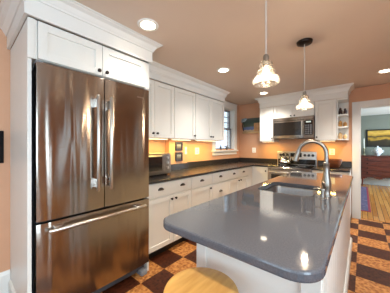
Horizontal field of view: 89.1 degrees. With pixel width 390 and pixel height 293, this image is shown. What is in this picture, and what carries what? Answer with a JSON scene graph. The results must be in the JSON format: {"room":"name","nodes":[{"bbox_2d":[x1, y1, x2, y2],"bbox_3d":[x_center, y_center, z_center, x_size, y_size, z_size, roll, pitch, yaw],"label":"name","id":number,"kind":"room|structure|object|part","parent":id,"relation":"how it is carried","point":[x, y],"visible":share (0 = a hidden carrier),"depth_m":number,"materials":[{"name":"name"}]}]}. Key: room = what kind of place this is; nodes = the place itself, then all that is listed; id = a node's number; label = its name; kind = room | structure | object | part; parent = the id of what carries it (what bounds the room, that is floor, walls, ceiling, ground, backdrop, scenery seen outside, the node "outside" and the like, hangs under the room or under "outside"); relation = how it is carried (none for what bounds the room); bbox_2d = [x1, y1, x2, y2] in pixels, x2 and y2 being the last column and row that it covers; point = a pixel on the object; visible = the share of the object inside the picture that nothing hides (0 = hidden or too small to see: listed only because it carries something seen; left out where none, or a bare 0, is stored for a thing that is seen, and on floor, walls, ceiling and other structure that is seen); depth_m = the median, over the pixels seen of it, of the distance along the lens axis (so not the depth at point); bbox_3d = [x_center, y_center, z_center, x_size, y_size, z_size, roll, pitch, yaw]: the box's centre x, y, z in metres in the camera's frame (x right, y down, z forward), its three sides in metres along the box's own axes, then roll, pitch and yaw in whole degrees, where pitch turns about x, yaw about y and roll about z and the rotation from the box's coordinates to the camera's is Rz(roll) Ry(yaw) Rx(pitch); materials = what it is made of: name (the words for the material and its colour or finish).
{"room":"kitchen","nodes":[
{"label":"kitchen","id":0,"kind":"room"},
{"bbox_2d":[0,29,239,272],"bbox_3d":[-1.215,0.121,2.435,0.200,2.345,7.350,0,0,40],"label":"wall","id":1,"kind":"structure","parent":0,"point":[155,145],"depth_m":1.75,"materials":[{"name":"orange paint"}]},
{"bbox_2d":[0,131,3,162],"bbox_3d":[-1.740,0.004,1.643,0.019,0.280,0.221,0,0,40],"label":"framed picture","id":2,"kind":"object","parent":1,"relation":"attached to","point":[1,132],"visible":1,"depth_m":1.71},
{"bbox_2d":[0,269,9,292],"bbox_3d":[-2.567,1.194,0.667,0.018,0.200,2.863,0,0,40],"label":"baseboard","id":3,"kind":"structure","parent":1,"relation":"attached to","point":[5,275],"depth_m":1.73,"materials":[{"name":"paint"}]},
{"bbox_2d":[149,79,173,138],"bbox_3d":[-0.640,-0.485,2.660,0.381,0.745,0.693,0,0,40],"label":"upper cabinet","id":4,"kind":"object","parent":1,"relation":"attached to","point":[161,95],"visible":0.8,"depth_m":2.64,"materials":[{"name":"paint"}]},
{"bbox_3d":[-0.637,-0.481,2.429,0.019,0.731,0.338,0,0,40],"label":"door","id":5,"kind":"part","parent":4,"relation":"part of","materials":[{"name":"paint"}]},
{"bbox_2d":[165,139,186,163],"bbox_3d":[-0.307,0.134,3.275,0.099,0.489,0.405,0,0,40],"label":"wall","id":6,"kind":"structure","parent":1,"relation":"attached to","point":[169,144],"depth_m":3.16,"materials":[{"name":"orange paint"}]},
{"bbox_2d":[175,142,182,150],"bbox_3d":[-0.261,-0.001,3.237,0.019,0.140,0.163,0,0,40],"label":"framed picture","id":7,"kind":"object","parent":6,"relation":"attached to","point":[178,145],"visible":1,"depth_m":3.23,"materials":[{"name":"black plastic"}]},
{"bbox_2d":[175,152,182,160],"bbox_3d":[-0.261,0.167,3.237,0.019,0.145,0.163,0,0,40],"label":"framed picture","id":8,"kind":"object","parent":6,"relation":"attached to","point":[178,155],"visible":1,"depth_m":3.23,"materials":[{"name":"black plastic"}]},
{"bbox_2d":[171,157,276,170],"bbox_3d":[0.430,0.330,3.480,0.958,0.100,3.325,0,0,40],"label":"backsplash","id":9,"kind":"structure","parent":6,"relation":"attached to","point":[187,165],"depth_m":4.24,"materials":[{"name":"stone"}]},
{"bbox_2d":[173,87,195,139],"bbox_3d":[-0.264,-0.485,3.105,0.381,0.745,0.467,0,0,40],"label":"upper cabinet","id":10,"kind":"object","parent":1,"relation":"attached to","point":[184,101],"visible":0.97,"depth_m":3.00,"materials":[{"name":"paint"}]},
{"bbox_2d":[194,94,223,140],"bbox_3d":[0.168,-0.485,3.616,0.381,0.745,0.865,0,0,40],"label":"upper cabinet","id":11,"kind":"object","parent":1,"relation":"attached to","point":[209,113],"visible":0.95,"depth_m":3.46,"materials":[{"name":"paint"}]},
{"bbox_2d":[149,61,229,101],"bbox_3d":[-0.160,-0.956,3.185,0.438,0.189,2.103,0,0,40],"label":"trim","id":12,"kind":"structure","parent":11,"relation":"attached to","point":[159,72],"depth_m":2.92,"materials":[{"name":"paint"}]},
{"bbox_3d":[0.144,-0.481,3.352,0.019,0.731,0.425,0,0,40],"label":"door","id":13,"kind":"part","parent":11,"relation":"part of","materials":[{"name":"paint"}]},
{"bbox_3d":[0.423,-0.481,3.682,0.019,0.731,0.430,0,0,40],"label":"door","id":14,"kind":"part","parent":11,"relation":"part of","materials":[{"name":"paint"}]},
{"bbox_2d":[212,101,237,155],"bbox_3d":[0.638,-0.423,4.575,0.245,1.225,1.070,0,0,40],"label":"window","id":15,"kind":"structure","parent":1,"relation":"in","point":[230,108],"depth_m":4.83,"materials":[{"name":"paint"}]},
{"bbox_3d":[0.632,-0.180,4.580,0.030,0.518,0.772,0,0,40],"label":"sash","id":16,"kind":"part","parent":15,"relation":"part of","materials":[{"name":"glass"}]},
{"bbox_3d":[0.664,0.137,4.552,0.175,0.105,1.070,0,0,40],"label":"sill","id":17,"kind":"part","parent":15,"relation":"part of","materials":[{"name":"paint"}]},
{"bbox_3d":[0.605,-0.637,4.603,0.030,0.478,0.772,0,0,40],"label":"sash","id":18,"kind":"part","parent":15,"relation":"part of","materials":[{"name":"glass"}]},
{"bbox_2d":[0,0,389,115],"bbox_3d":[2.598,-1.119,2.027,6.650,0.135,12.150,0,0,40],"label":"ceiling","id":19,"kind":"structure","parent":0,"point":[198,38],"depth_m":1.94,"materials":[{"name":"paint"}]},
{"bbox_2d":[137,18,158,31],"bbox_3d":[-0.406,-1.046,1.712,0.180,0.010,0.180,0,0,40],"label":"recessed light","id":20,"kind":"object","parent":19,"relation":"in","point":[146,24],"visible":1,"depth_m":1.70,"materials":[{"name":"white glass"}]},
{"bbox_2d":[217,67,229,72],"bbox_3d":[0.390,-1.046,2.722,0.180,0.010,0.180,0,0,40],"label":"recessed light","id":21,"kind":"object","parent":19,"relation":"in","point":[220,70],"visible":1,"depth_m":2.72,"materials":[{"name":"white plastic"}]},
{"bbox_2d":[252,0,279,87],"bbox_3d":[0.427,-0.712,1.191,0.158,0.677,0.158,0,0,40],"label":"pendant light","id":22,"kind":"object","parent":19,"relation":"hanging from","point":[266,74],"visible":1,"depth_m":1.18,"materials":[{"name":"glass"}]},
{"bbox_2d":[263,54,268,66],"bbox_3d":[0.427,-0.518,1.191,0.034,0.075,0.034,0,0,40],"label":"socket","id":23,"kind":"object","parent":22,"relation":"attached to","point":[266,57],"depth_m":1.18,"materials":[{"name":"silver metal"}]},
{"bbox_3d":[0.427,-0.445,1.191,0.158,0.143,0.158,0,0,40],"label":"lamp shade","id":24,"kind":"part","parent":22,"relation":"part of","materials":[{"name":"clear glass"}]},
{"bbox_3d":[0.427,-0.787,1.191,0.006,0.472,0.006,0,0,-27],"label":"cord","id":25,"kind":"part","parent":22,"relation":"part of","materials":[{"name":"silver metal"}]},
{"bbox_3d":[0.427,-0.440,1.191,0.048,0.080,0.048,0,0,40],"label":"bulb","id":26,"kind":"part","parent":22,"relation":"part of","materials":[{"name":"white glass"}]},
{"bbox_2d":[296,38,313,109],"bbox_3d":[1.097,-0.712,1.983,0.158,0.677,0.158,0,0,40],"label":"pendant light","id":27,"kind":"object","parent":19,"relation":"hanging from","point":[304,42],"visible":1,"depth_m":1.97,"materials":[{"name":"brown metal"}]},
{"bbox_3d":[1.097,-0.787,1.983,0.006,0.472,0.006,0,0,18],"label":"cord","id":28,"kind":"part","parent":27,"relation":"part of","materials":[{"name":"silver metal"}]},
{"bbox_3d":[1.097,-0.440,1.983,0.048,0.080,0.048,0,0,40],"label":"bulb","id":29,"kind":"part","parent":27,"relation":"part of","materials":[{"name":"white glass"}]},
{"bbox_3d":[1.097,-0.445,1.983,0.158,0.143,0.158,0,0,40],"label":"lamp shade","id":30,"kind":"part","parent":27,"relation":"part of","materials":[{"name":"clear glass"}]},
{"bbox_2d":[376,68,389,73],"bbox_3d":[2.637,-1.046,2.747,0.180,0.010,0.180,0,0,40],"label":"recessed light","id":31,"kind":"object","parent":19,"relation":"in","point":[388,69],"visible":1,"depth_m":2.76,"materials":[{"name":"white plastic"}]},
{"bbox_2d":[101,184,389,292],"bbox_3d":[2.505,1.354,2.072,6.450,0.120,12.000,0,0,40],"label":"floor","id":32,"kind":"structure","parent":0,"point":[370,257],"depth_m":2.27,"materials":[{"name":"orange tile"}]},
{"bbox_2d":[8,16,148,292],"bbox_3d":[-1.049,0.217,1.894,0.746,2.153,0.995,0,0,40],"label":"tall cabinet","id":33,"kind":"object","parent":32,"relation":"on","point":[36,40],"visible":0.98,"depth_m":1.52,"materials":[{"name":"paint"}]},
{"bbox_3d":[-1.378,1.234,1.529,0.680,0.120,0.014,0,0,40],"label":"moulding","id":34,"kind":"part","parent":33,"relation":"part of","materials":[{"name":"paint"}]},
{"bbox_3d":[-1.363,0.217,1.549,0.712,2.153,0.039,0,0,40],"label":"panel","id":35,"kind":"part","parent":33,"relation":"part of","materials":[{"name":"paint"}]},
{"bbox_3d":[-0.932,-0.727,1.515,0.019,0.255,0.434,0,0,40],"label":"door","id":36,"kind":"part","parent":33,"relation":"part of","materials":[{"name":"paint"}]},
{"bbox_2d":[0,0,162,63],"bbox_3d":[-1.022,-0.956,1.871,0.818,0.189,1.163,0,0,40],"label":"trim","id":37,"kind":"structure","parent":33,"relation":"attached to","point":[72,16],"depth_m":1.54,"materials":[{"name":"paint"}]},
{"bbox_3d":[-0.648,-0.727,1.850,0.019,0.255,0.436,0,0,40],"label":"door","id":38,"kind":"part","parent":33,"relation":"part of","materials":[{"name":"paint"}]},
{"bbox_3d":[-0.754,0.217,2.281,0.697,2.153,0.023,0,0,40],"label":"panel","id":39,"kind":"part","parent":33,"relation":"part of","materials":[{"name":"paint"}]},
{"bbox_2d":[32,60,148,292],"bbox_3d":[-1.002,0.356,1.867,0.778,1.875,0.908,0,0,40],"label":"refrigerator","id":40,"kind":"object","parent":32,"relation":"on","point":[90,134],"visible":1,"depth_m":1.55,"materials":[{"name":"metal"}]},
{"bbox_3d":[-0.930,-0.029,1.508,0.068,1.077,0.452,0,0,40],"label":"door","id":41,"kind":"part","parent":40,"relation":"part of","materials":[{"name":"silver metal"}]},
{"bbox_3d":[-0.783,0.848,1.681,0.068,0.643,0.908,0,0,40],"label":"freezer drawer","id":42,"kind":"part","parent":40,"relation":"part of","materials":[{"name":"silver metal"}]},
{"bbox_3d":[-0.723,0.572,1.620,0.033,0.027,0.784,0,0,40],"label":"handle","id":43,"kind":"part","parent":40,"relation":"part of","materials":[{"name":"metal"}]},
{"bbox_3d":[-0.764,-0.029,1.571,0.033,0.768,0.024,0,0,40],"label":"handle","id":44,"kind":"part","parent":40,"relation":"part of","materials":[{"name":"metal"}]},
{"bbox_3d":[-0.696,-0.029,1.652,0.033,0.768,0.024,0,0,40],"label":"handle","id":45,"kind":"part","parent":40,"relation":"part of","materials":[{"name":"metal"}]},
{"bbox_3d":[-0.635,-0.029,1.857,0.068,1.077,0.448,0,0,40],"label":"door","id":46,"kind":"part","parent":40,"relation":"part of","materials":[{"name":"silver metal"}]},
{"bbox_2d":[149,177,190,258],"bbox_3d":[-0.519,0.853,2.606,0.636,0.883,0.768,0,0,40],"label":"base cabinet","id":47,"kind":"object","parent":32,"relation":"on","point":[167,198],"visible":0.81,"depth_m":2.36,"materials":[{"name":"paint"}]},
{"bbox_3d":[-0.413,0.890,2.299,0.019,0.583,0.419,0,0,40],"label":"door","id":48,"kind":"part","parent":47,"relation":"part of","materials":[{"name":"paint"}]},
{"bbox_3d":[-0.304,0.500,2.428,0.019,0.157,0.757,0,0,40],"label":"drawer","id":49,"kind":"part","parent":47,"relation":"part of","materials":[{"name":"paint"}]},
{"bbox_3d":[-0.167,0.890,2.589,0.019,0.583,0.334,0,0,40],"label":"door","id":50,"kind":"part","parent":47,"relation":"part of","materials":[{"name":"paint"}]},
{"bbox_2d":[163,267,238,292],"bbox_3d":[0.028,0.970,0.897,0.342,0.651,0.342,0,0,40],"label":"stool","id":51,"kind":"object","parent":32,"relation":"on","point":[197,279],"visible":1,"depth_m":0.94,"materials":[{"name":"brown wood"}]},
{"bbox_2d":[190,173,211,206],"bbox_3d":[-0.109,0.853,3.091,0.636,0.883,0.498,0,0,40],"label":"base cabinet","id":52,"kind":"object","parent":32,"relation":"on","point":[201,187],"visible":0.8,"depth_m":2.88,"materials":[{"name":"paint"}]},
{"bbox_3d":[0.105,0.500,2.911,0.019,0.157,0.492,0,0,40],"label":"drawer","id":53,"kind":"part","parent":52,"relation":"part of","materials":[{"name":"paint"}]},
{"bbox_3d":[0.105,0.890,2.911,0.019,0.583,0.492,0,0,40],"label":"door","id":54,"kind":"part","parent":52,"relation":"part of","materials":[{"name":"paint"}]},
{"bbox_2d":[211,170,228,199],"bbox_3d":[0.216,0.853,3.478,0.632,0.883,0.508,0,0,40],"label":"base cabinet","id":55,"kind":"object","parent":32,"relation":"on","point":[220,183],"visible":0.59,"depth_m":3.25,"materials":[{"name":"paint"}]},
{"bbox_3d":[0.431,0.737,3.296,0.019,0.275,0.502,0,0,40],"label":"drawer","id":56,"kind":"part","parent":55,"relation":"part of","materials":[{"name":"paint"}]},
{"bbox_3d":[0.431,0.500,3.296,0.019,0.157,0.502,0,0,40],"label":"drawer","id":57,"kind":"part","parent":55,"relation":"part of","materials":[{"name":"paint"}]},
{"bbox_2d":[228,167,247,193],"bbox_3d":[0.624,0.853,3.958,0.636,0.883,0.748,0,0,40],"label":"base cabinet","id":58,"kind":"object","parent":32,"relation":"on","point":[238,178],"visible":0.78,"depth_m":3.74,"materials":[{"name":"paint"}]},
{"bbox_3d":[0.716,0.890,3.634,0.019,0.583,0.366,0,0,40],"label":"door","id":59,"kind":"part","parent":58,"relation":"part of","materials":[{"name":"paint"}]},
{"bbox_3d":[0.709,0.500,3.624,0.019,0.157,0.342,0,0,40],"label":"drawer","id":60,"kind":"part","parent":58,"relation":"part of","materials":[{"name":"paint"}]},
{"bbox_3d":[0.951,0.500,3.911,0.019,0.157,0.392,0,0,40],"label":"drawer","id":61,"kind":"part","parent":58,"relation":"part of","materials":[{"name":"paint"}]},
{"bbox_3d":[0.958,0.890,3.919,0.019,0.583,0.371,0,0,40],"label":"door","id":62,"kind":"part","parent":58,"relation":"part of","materials":[{"name":"paint"}]},
{"bbox_2d":[247,166,267,186],"bbox_3d":[1.246,0.853,4.446,0.955,0.883,0.796,0,0,40],"label":"base cabinet","id":63,"kind":"object","parent":32,"relation":"on","point":[256,174],"visible":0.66,"depth_m":4.10,"materials":[{"name":"paint"}]},
{"bbox_2d":[149,157,276,183],"bbox_3d":[0.430,0.345,3.480,0.958,0.130,3.325,0,0,40],"label":"countertop","id":64,"kind":"structure","parent":63,"relation":"on","point":[196,168],"depth_m":3.58,"materials":[{"name":"stone"}]},
{"bbox_2d":[149,153,170,175],"bbox_3d":[-0.610,0.234,2.595,0.376,0.290,0.515,0,0,40],"label":"toaster oven","id":65,"kind":"object","parent":64,"relation":"on","point":[159,163],"visible":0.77,"depth_m":2.53,"materials":[{"name":"metal"}]},
{"bbox_3d":[-0.538,0.222,2.446,0.018,0.235,0.370,0,0,40],"label":"door","id":66,"kind":"part","parent":65,"relation":"part of","materials":[{"name":"glass"}]},
{"bbox_3d":[-0.374,0.222,2.642,0.016,0.235,0.133,0,0,40],"label":"control panel","id":67,"kind":"part","parent":65,"relation":"part of","materials":[{"name":"metal"}]},
{"bbox_3d":[1.141,0.802,4.137,0.019,0.760,0.187,0,0,40],"label":"filler panel","id":68,"kind":"part","parent":63,"relation":"part of","materials":[{"name":"paint"}]},
{"bbox_3d":[1.355,0.802,4.066,0.287,0.760,0.019,0,0,40],"label":"door","id":69,"kind":"part","parent":63,"relation":"part of","materials":[{"name":"paint"}]},
{"bbox_2d":[197,192,351,292],"bbox_3d":[1.008,0.857,1.907,0.724,0.874,2.347,0,0,40],"label":"kitchen island","id":70,"kind":"object","parent":32,"relation":"on","point":[247,278],"visible":0.12,"depth_m":1.07,"materials":[{"name":"paint"}]},
{"bbox_3d":[0.040,0.857,1.196,0.074,0.874,0.012,0,0,40],"label":"corner post","id":71,"kind":"part","parent":70,"relation":"part of","materials":[{"name":"paint"}]},
{"bbox_2d":[163,171,352,282],"bbox_3d":[0.937,0.400,1.817,0.735,0.039,2.675,0,0,40],"label":"island countertop","id":72,"kind":"structure","parent":70,"relation":"on","point":[290,237],"depth_m":0.95,"materials":[{"name":"stone"}]},
{"bbox_2d":[263,186,316,195],"bbox_3d":[0.867,0.512,1.814,0.470,0.183,0.550,0,0,40],"label":"sink","id":73,"kind":"object","parent":72,"relation":"in","point":[279,189],"visible":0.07,"depth_m":2.02,"materials":[{"name":"metal"}]},
{"bbox_2d":[292,140,331,196],"bbox_3d":[0.918,0.162,1.576,0.278,0.435,0.115,0,0,40],"label":"faucet","id":74,"kind":"object","parent":72,"relation":"on","point":[326,180],"visible":0.93,"depth_m":1.52,"materials":[{"name":"silver metal"}]},
{"bbox_2d":[313,188,325,199],"bbox_3d":[0.915,0.342,1.453,0.084,0.075,0.047,0,0,40],"label":"soap dispenser","id":75,"kind":"object","parent":72,"relation":"on","point":[322,190],"visible":1,"depth_m":1.43,"materials":[{"name":"silver metal"}]},
{"bbox_3d":[0.481,0.857,0.823,0.079,0.874,0.012,0,0,40],"label":"corner post","id":76,"kind":"part","parent":70,"relation":"part of","materials":[{"name":"paint"}]},
{"bbox_3d":[1.269,0.802,1.693,0.007,0.764,2.335,0,0,40],"label":"beadboard panel","id":77,"kind":"part","parent":70,"relation":"part of","materials":[{"name":"paint"}]},
{"bbox_3d":[1.276,1.236,1.680,0.022,0.115,2.347,0,0,40],"label":"moulding","id":78,"kind":"part","parent":70,"relation":"part of","materials":[{"name":"paint"}]},
{"bbox_2d":[268,151,316,179],"bbox_3d":[1.912,0.699,3.901,0.753,1.190,0.713,0,0,40],"label":"range","id":79,"kind":"object","parent":32,"relation":"on","point":[307,161],"visible":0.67,"depth_m":3.90,"materials":[{"name":"metal"}]},
{"bbox_2d":[279,153,291,164],"bbox_3d":[1.876,0.248,4.123,0.223,0.246,0.223,0,0,9],"label":"tea kettle","id":80,"kind":"object","parent":79,"relation":"on","point":[285,161],"visible":0.99,"depth_m":4.05,"materials":[{"name":"silver metal"}]},
{"bbox_3d":[1.734,0.739,3.691,0.745,0.590,0.044,0,0,40],"label":"oven door","id":81,"kind":"part","parent":79,"relation":"part of","materials":[{"name":"silver metal"}]},
{"bbox_3d":[1.737,0.416,3.694,0.753,0.045,0.034,0,0,40],"label":"trim","id":82,"kind":"part","parent":79,"relation":"part of","materials":[{"name":"silver metal"}]},
{"bbox_2d":[268,163,315,168],"bbox_3d":[1.913,0.380,3.902,0.753,0.016,0.570,0,0,40],"label":"cooktop","id":83,"kind":"object","parent":79,"relation":"in","point":[293,165],"depth_m":3.87,"materials":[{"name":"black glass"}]},
{"bbox_3d":[2.122,0.246,4.149,0.742,0.284,0.065,0,0,40],"label":"panel","id":84,"kind":"part","parent":79,"relation":"part of","materials":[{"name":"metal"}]},
{"bbox_2d":[312,170,350,222],"bbox_3d":[2.439,0.853,3.528,0.521,0.883,0.656,0,0,40],"label":"base cabinet","id":85,"kind":"object","parent":32,"relation":"on","point":[313,171],"visible":0.02,"depth_m":3.36,"materials":[{"name":"paint"}]},
{"bbox_3d":[2.253,0.500,3.307,0.510,0.157,0.019,0,0,40],"label":"drawer","id":86,"kind":"part","parent":85,"relation":"part of","materials":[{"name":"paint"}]},
{"bbox_2d":[312,160,351,172],"bbox_3d":[2.444,0.342,3.530,0.530,0.136,0.647,0,0,40],"label":"countertop","id":87,"kind":"structure","parent":85,"relation":"on","point":[346,166],"depth_m":3.58,"materials":[{"name":"stone"}]},
{"bbox_2d":[329,159,342,167],"bbox_3d":[2.467,0.302,3.545,0.280,0.155,0.280,0,0,40],"label":"wooden bowl","id":88,"kind":"object","parent":87,"relation":"on","point":[334,163],"visible":0.74,"depth_m":3.44,"materials":[{"name":"brown wood"}]},
{"bbox_2d":[361,186,370,211],"bbox_3d":[4.215,1.289,5.302,0.670,0.008,3.140,0,0,40],"label":"runner rug","id":89,"kind":"object","parent":32,"relation":"on","point":[365,202],"visible":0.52,"depth_m":4.71,"materials":[{"name":"fabric"}]},
{"bbox_2d":[361,155,389,185],"bbox_3d":[6.116,0.794,6.318,1.320,1.000,0.513,0,0,40],"label":"dresser","id":90,"kind":"object","parent":32,"relation":"on","point":[378,167],"visible":0.94,"depth_m":6.33,"materials":[{"name":"brown wood"}]},
{"bbox_3d":[5.973,0.403,6.149,1.200,0.142,0.013,0,0,40],"label":"drawer","id":91,"kind":"part","parent":90,"relation":"part of","materials":[{"name":"brown wood"}]},
{"bbox_3d":[5.973,0.553,6.149,1.200,0.142,0.013,0,0,40],"label":"drawer","id":92,"kind":"part","parent":90,"relation":"part of","materials":[{"name":"brown wood"}]},
{"bbox_3d":[5.973,0.703,6.149,1.200,0.142,0.013,0,0,40],"label":"drawer","id":93,"kind":"part","parent":90,"relation":"part of","materials":[{"name":"brown wood"}]},
{"bbox_3d":[5.973,0.853,6.149,1.200,0.142,0.013,0,0,40],"label":"drawer","id":94,"kind":"part","parent":90,"relation":"part of","materials":[{"name":"brown wood"}]},
{"bbox_2d":[371,146,383,155],"bbox_3d":[5.960,0.139,6.459,0.230,0.310,0.230,0,0,-6],"label":"tureen","id":95,"kind":"object","parent":90,"relation":"on","point":[377,151],"visible":1,"depth_m":6.40,"materials":[{"name":"ceramic"}]},
{"bbox_2d":[240,83,389,216],"bbox_3d":[2.802,0.121,3.700,4.300,2.345,0.070,0,0,40],"label":"wall","id":96,"kind":"structure","parent":0,"point":[343,148],"depth_m":4.09,"materials":[{"name":"orange paint"}]},
{"bbox_2d":[241,117,259,133],"bbox_3d":[1.360,-0.512,4.840,0.495,0.383,0.048,0,0,40],"label":"picture","id":97,"kind":"object","parent":96,"relation":"attached to","point":[250,125],"visible":0.95,"depth_m":4.83,"materials":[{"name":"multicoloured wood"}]},
{"bbox_2d":[260,107,278,141],"bbox_3d":[1.641,-0.475,4.381,0.294,0.725,0.384,0,0,40],"label":"upper cabinet","id":98,"kind":"object","parent":96,"relation":"attached to","point":[266,114],"visible":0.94,"depth_m":4.27,"materials":[{"name":"paint"}]},
{"bbox_2d":[255,83,354,107],"bbox_3d":[2.097,-0.946,3.963,1.700,0.209,0.436,0,0,40],"label":"trim","id":99,"kind":"structure","parent":98,"relation":"attached to","point":[343,90],"depth_m":3.70,"materials":[{"name":"paint"}]},
{"bbox_2d":[274,102,314,118],"bbox_3d":[2.041,-0.708,4.043,0.747,0.260,0.384,0,0,40],"label":"upper cabinet","id":100,"kind":"object","parent":96,"relation":"attached to","point":[286,111],"visible":0.88,"depth_m":3.91,"materials":[{"name":"paint"}]},
{"bbox_3d":[1.799,-0.705,4.046,0.368,0.248,0.019,0,0,40],"label":"door","id":101,"kind":"part","parent":100,"relation":"part of","materials":[{"name":"paint"}]},
{"bbox_2d":[273,115,314,139],"bbox_3d":[2.019,-0.365,4.017,0.743,0.418,0.453,0,0,40],"label":"microwave","id":102,"kind":"object","parent":100,"relation":"attached to","point":[302,127],"visible":1,"depth_m":3.86,"materials":[{"name":"metal"}]},
{"bbox_3d":[1.847,-0.334,3.948,0.569,0.351,0.034,0,0,40],"label":"door","id":103,"kind":"part","parent":102,"relation":"part of","materials":[{"name":"silver metal"}]},
{"bbox_3d":[1.913,-0.542,3.892,0.743,0.063,0.034,0,0,40],"label":"vent panel","id":104,"kind":"part","parent":102,"relation":"part of","materials":[{"name":"silver metal"}]},
{"bbox_3d":[2.025,-0.338,3.745,0.021,0.305,0.046,0,0,40],"label":"handle","id":105,"kind":"part","parent":102,"relation":"part of","materials":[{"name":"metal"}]},
{"bbox_3d":[2.131,-0.334,3.708,0.172,0.351,0.034,0,0,40],"label":"control panel","id":106,"kind":"part","parent":102,"relation":"part of","materials":[{"name":"silver metal"}]},
{"bbox_3d":[2.084,-0.705,3.806,0.369,0.248,0.019,0,0,40],"label":"door","id":107,"kind":"part","parent":100,"relation":"part of","materials":[{"name":"paint"}]},
{"bbox_2d":[315,99,337,140],"bbox_3d":[2.454,-0.475,3.693,0.330,0.725,0.384,0,0,40],"label":"upper cabinet","id":108,"kind":"object","parent":96,"relation":"attached to","point":[325,110],"visible":0.94,"depth_m":3.57,"materials":[{"name":"paint"}]},
{"bbox_2d":[329,149,334,154],"bbox_3d":[2.628,0.104,3.796,0.090,0.120,0.008,0,0,40],"label":"wall outlet","id":109,"kind":"object","parent":96,"relation":"attached to","point":[331,151],"visible":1,"depth_m":3.79,"materials":[{"name":"white plastic"}]},
{"bbox_2d":[318,160,351,166],"bbox_3d":[2.648,0.327,3.770,0.530,0.106,0.017,0,0,40],"label":"backsplash","id":110,"kind":"structure","parent":96,"relation":"attached to","point":[320,162],"depth_m":3.67,"materials":[{"name":"stone"}]},
{"bbox_2d":[337,97,348,139],"bbox_3d":[2.652,-0.475,3.551,0.150,0.725,0.347,0,0,40],"label":"open shelf unit","id":111,"kind":"object","parent":96,"relation":"attached to","point":[342,103],"visible":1,"depth_m":3.63,"materials":[{"name":"paint"}]},
{"bbox_3d":[2.598,-0.475,3.596,0.009,0.725,0.347,0,0,40],"label":"panel","id":112,"kind":"part","parent":111,"relation":"part of","materials":[{"name":"paint"}]},
{"bbox_3d":[2.651,-0.824,3.543,0.140,0.029,0.334,0,0,40],"label":"panel","id":113,"kind":"part","parent":111,"relation":"part of","materials":[{"name":"paint"}]},
{"bbox_3d":[2.651,-0.550,3.543,0.140,0.018,0.334,0,0,40],"label":"shelf","id":114,"kind":"part","parent":111,"relation":"part of","materials":[{"name":"paint"}]},
{"bbox_2d":[352,98,389,218],"bbox_3d":[3.324,0.246,3.304,1.100,2.095,0.182,0,0,40],"label":"door frame","id":115,"kind":"structure","parent":96,"relation":"in","point":[356,106],"depth_m":3.54,"materials":[{"name":"paint"}]},
{"bbox_2d":[361,114,389,178],"bbox_3d":[6.809,0.114,6.192,5.200,2.360,0.150,0,0,40],"label":"wall","id":116,"kind":"structure","parent":0,"point":[370,122],"depth_m":6.74,"materials":[{"name":"green paint"}]},
{"bbox_2d":[361,177,389,185],"bbox_3d":[7.055,1.174,5.872,3.990,0.240,0.018,0,0,40],"label":"baseboard","id":117,"kind":"structure","parent":116,"relation":"attached to","point":[369,180],"depth_m":6.67,"materials":[{"name":"paint"}]},
{"bbox_2d":[366,129,389,146],"bbox_3d":[6.276,-0.281,6.531,0.950,0.590,0.019,0,0,40],"label":"painting","id":118,"kind":"object","parent":116,"relation":"attached to","point":[376,137],"visible":1,"depth_m":6.64,"materials":[{"name":"yellow paint"}]}
]}

